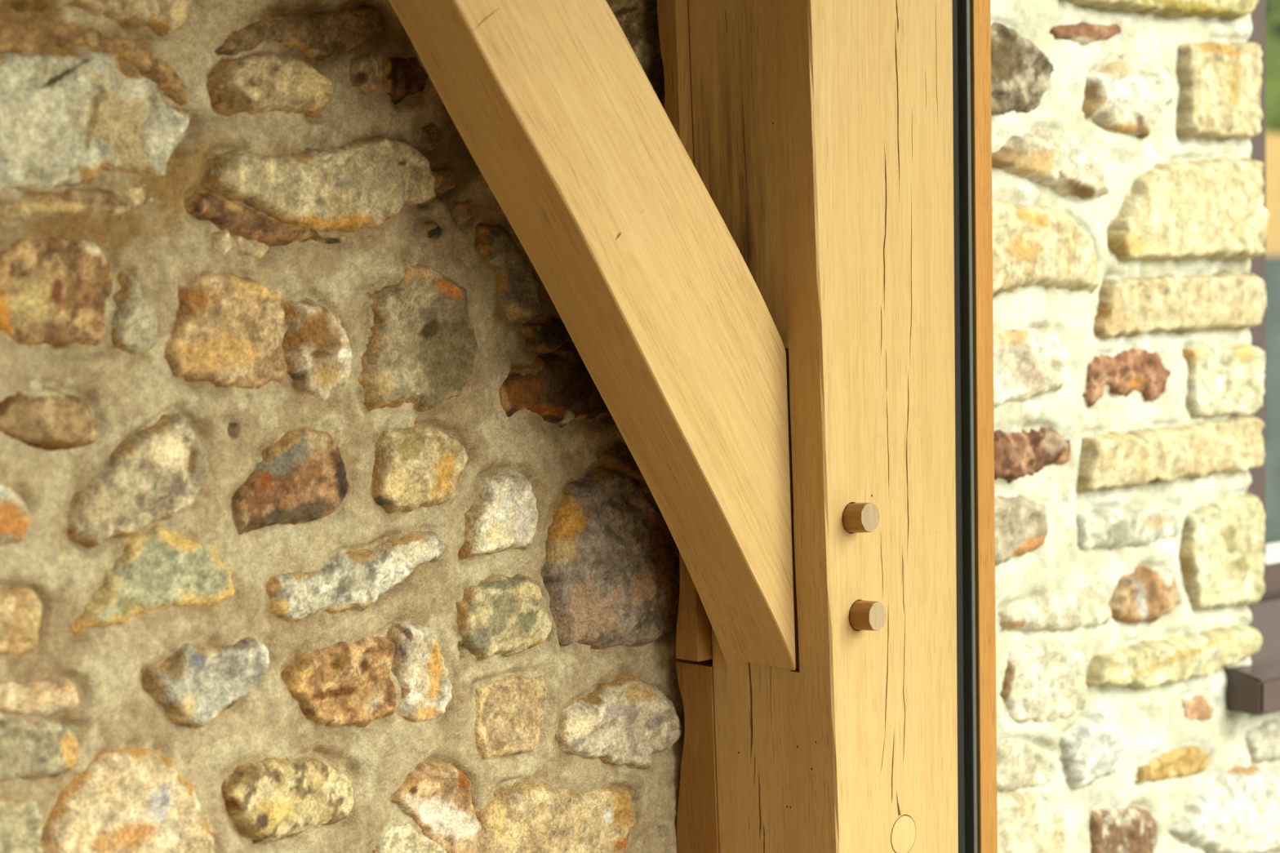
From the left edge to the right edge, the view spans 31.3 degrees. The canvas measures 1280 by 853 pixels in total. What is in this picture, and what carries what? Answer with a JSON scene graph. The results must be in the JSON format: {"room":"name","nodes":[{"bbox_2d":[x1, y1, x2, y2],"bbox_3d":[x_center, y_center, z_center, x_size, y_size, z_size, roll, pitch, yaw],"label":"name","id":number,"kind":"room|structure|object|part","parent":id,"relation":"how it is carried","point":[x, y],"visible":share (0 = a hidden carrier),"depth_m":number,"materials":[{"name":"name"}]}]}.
{"room":"barn conversion interior","nodes":[
{"label":"barn conversion interior","id":0,"kind":"room"},
{"bbox_2d":[0,0,1279,852],"bbox_3d":[-0.132,0.090,1.609,0.481,2.600,3.898,3,6,45],"label":"wall","id":1,"kind":"structure","parent":0,"point":[325,527],"depth_m":1.51,"materials":[{"name":"stone"}]},
{"bbox_2d":[657,0,712,662],"bbox_3d":[0.061,-0.126,1.660,0.025,0.584,0.122,3,6,45],"label":"batten","id":2,"kind":"object","parent":1,"relation":"attached to","point":[694,628],"visible":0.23,"depth_m":1.61,"materials":[{"name":"brown wood"}]},
{"bbox_2d":[675,658,719,852],"bbox_3d":[0.070,0.282,1.707,0.047,0.225,0.094,3,6,45],"label":"batten","id":3,"kind":"object","parent":1,"relation":"attached to","point":[697,817],"visible":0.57,"depth_m":1.67,"materials":[{"name":"brown wood"}]},
{"bbox_2d":[1223,0,1279,715],"bbox_3d":[0.922,-0.313,2.459,1.142,1.074,0.175,-5,5,-41],"label":"window","id":4,"kind":"structure","parent":1,"relation":"in","point":[1254,688],"depth_m":2.21,"materials":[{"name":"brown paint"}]},
{"bbox_3d":[0.955,0.187,2.468,1.141,0.076,0.105,-5,5,-41],"label":"sill","id":5,"kind":"part","parent":4,"relation":"part of","materials":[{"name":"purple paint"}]},
{"bbox_3d":[0.925,-0.323,2.530,1.043,1.064,0.072,-5,5,-41],"label":"frame","id":6,"kind":"part","parent":4,"relation":"part of","materials":[{"name":"beige paint"}]},
{"bbox_3d":[-0.056,1.530,0.358,1.860,0.100,2.460,3,6,45],"label":"floor","id":7,"kind":"structure","parent":0,"visible":0},
{"bbox_2d":[688,0,958,852],"bbox_3d":[0.145,0.302,1.657,0.132,2.160,0.164,3,6,45],"label":"post","id":8,"kind":"object","parent":7,"relation":"on","point":[823,130],"visible":0.98,"depth_m":1.59,"materials":[{"name":"brown wood"}]},
{"bbox_2d":[388,0,795,670],"bbox_3d":[-0.037,-0.072,1.479,0.064,0.519,0.336,3,6,45],"label":"brace","id":9,"kind":"object","parent":8,"relation":"attached to","point":[552,101],"visible":1,"depth_m":1.48,"materials":[{"name":"brown wood"}]},
{"bbox_2d":[951,0,977,852],"bbox_3d":[0.825,0.328,1.111,1.760,2.160,0.025,3,6,45],"label":"window","id":10,"kind":"structure","parent":8,"relation":"attached to","point":[962,236],"depth_m":1.67,"materials":[{"name":"plastic"}]},
{"bbox_2d":[969,0,997,852],"bbox_3d":[0.215,0.294,1.751,0.130,2.160,0.021,3,6,45],"label":"window frame","id":11,"kind":"structure","parent":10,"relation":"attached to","point":[980,10],"depth_m":1.68,"materials":[{"name":"orange wood"}]},
{"label":"outside","id":12,"kind":"structure","parent":0,"visible":0},
{"bbox_3d":[2.982,1.392,3.075,26.000,0.120,22.000,3,6,45],"label":"ground","id":13,"kind":"structure","parent":12,"visible":0},
{"bbox_2d":[1265,133,1279,255],"bbox_3d":[3.100,-0.110,9.089,4.700,2.033,0.200,-5,5,-41],"label":"wall","id":14,"kind":"structure","parent":13,"relation":"on","point":[1272,141],"depth_m":8.20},
{"bbox_2d":[1265,0,1279,133],"bbox_3d":[2.655,-1.058,9.438,4.408,3.893,0.938,-4,5,-40],"label":"hedge","id":15,"kind":"object","parent":13,"relation":"on","point":[1272,7],"visible":0.03,"depth_m":8.76,"materials":[{"name":"green plant"}]},
{"bbox_2d":[1266,255,1279,544],"bbox_3d":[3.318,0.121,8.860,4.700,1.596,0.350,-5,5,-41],"label":"window pane","id":16,"kind":"object","parent":13,"relation":"on","point":[1273,262],"visible":0.02,"depth_m":7.55,"materials":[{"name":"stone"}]}
]}

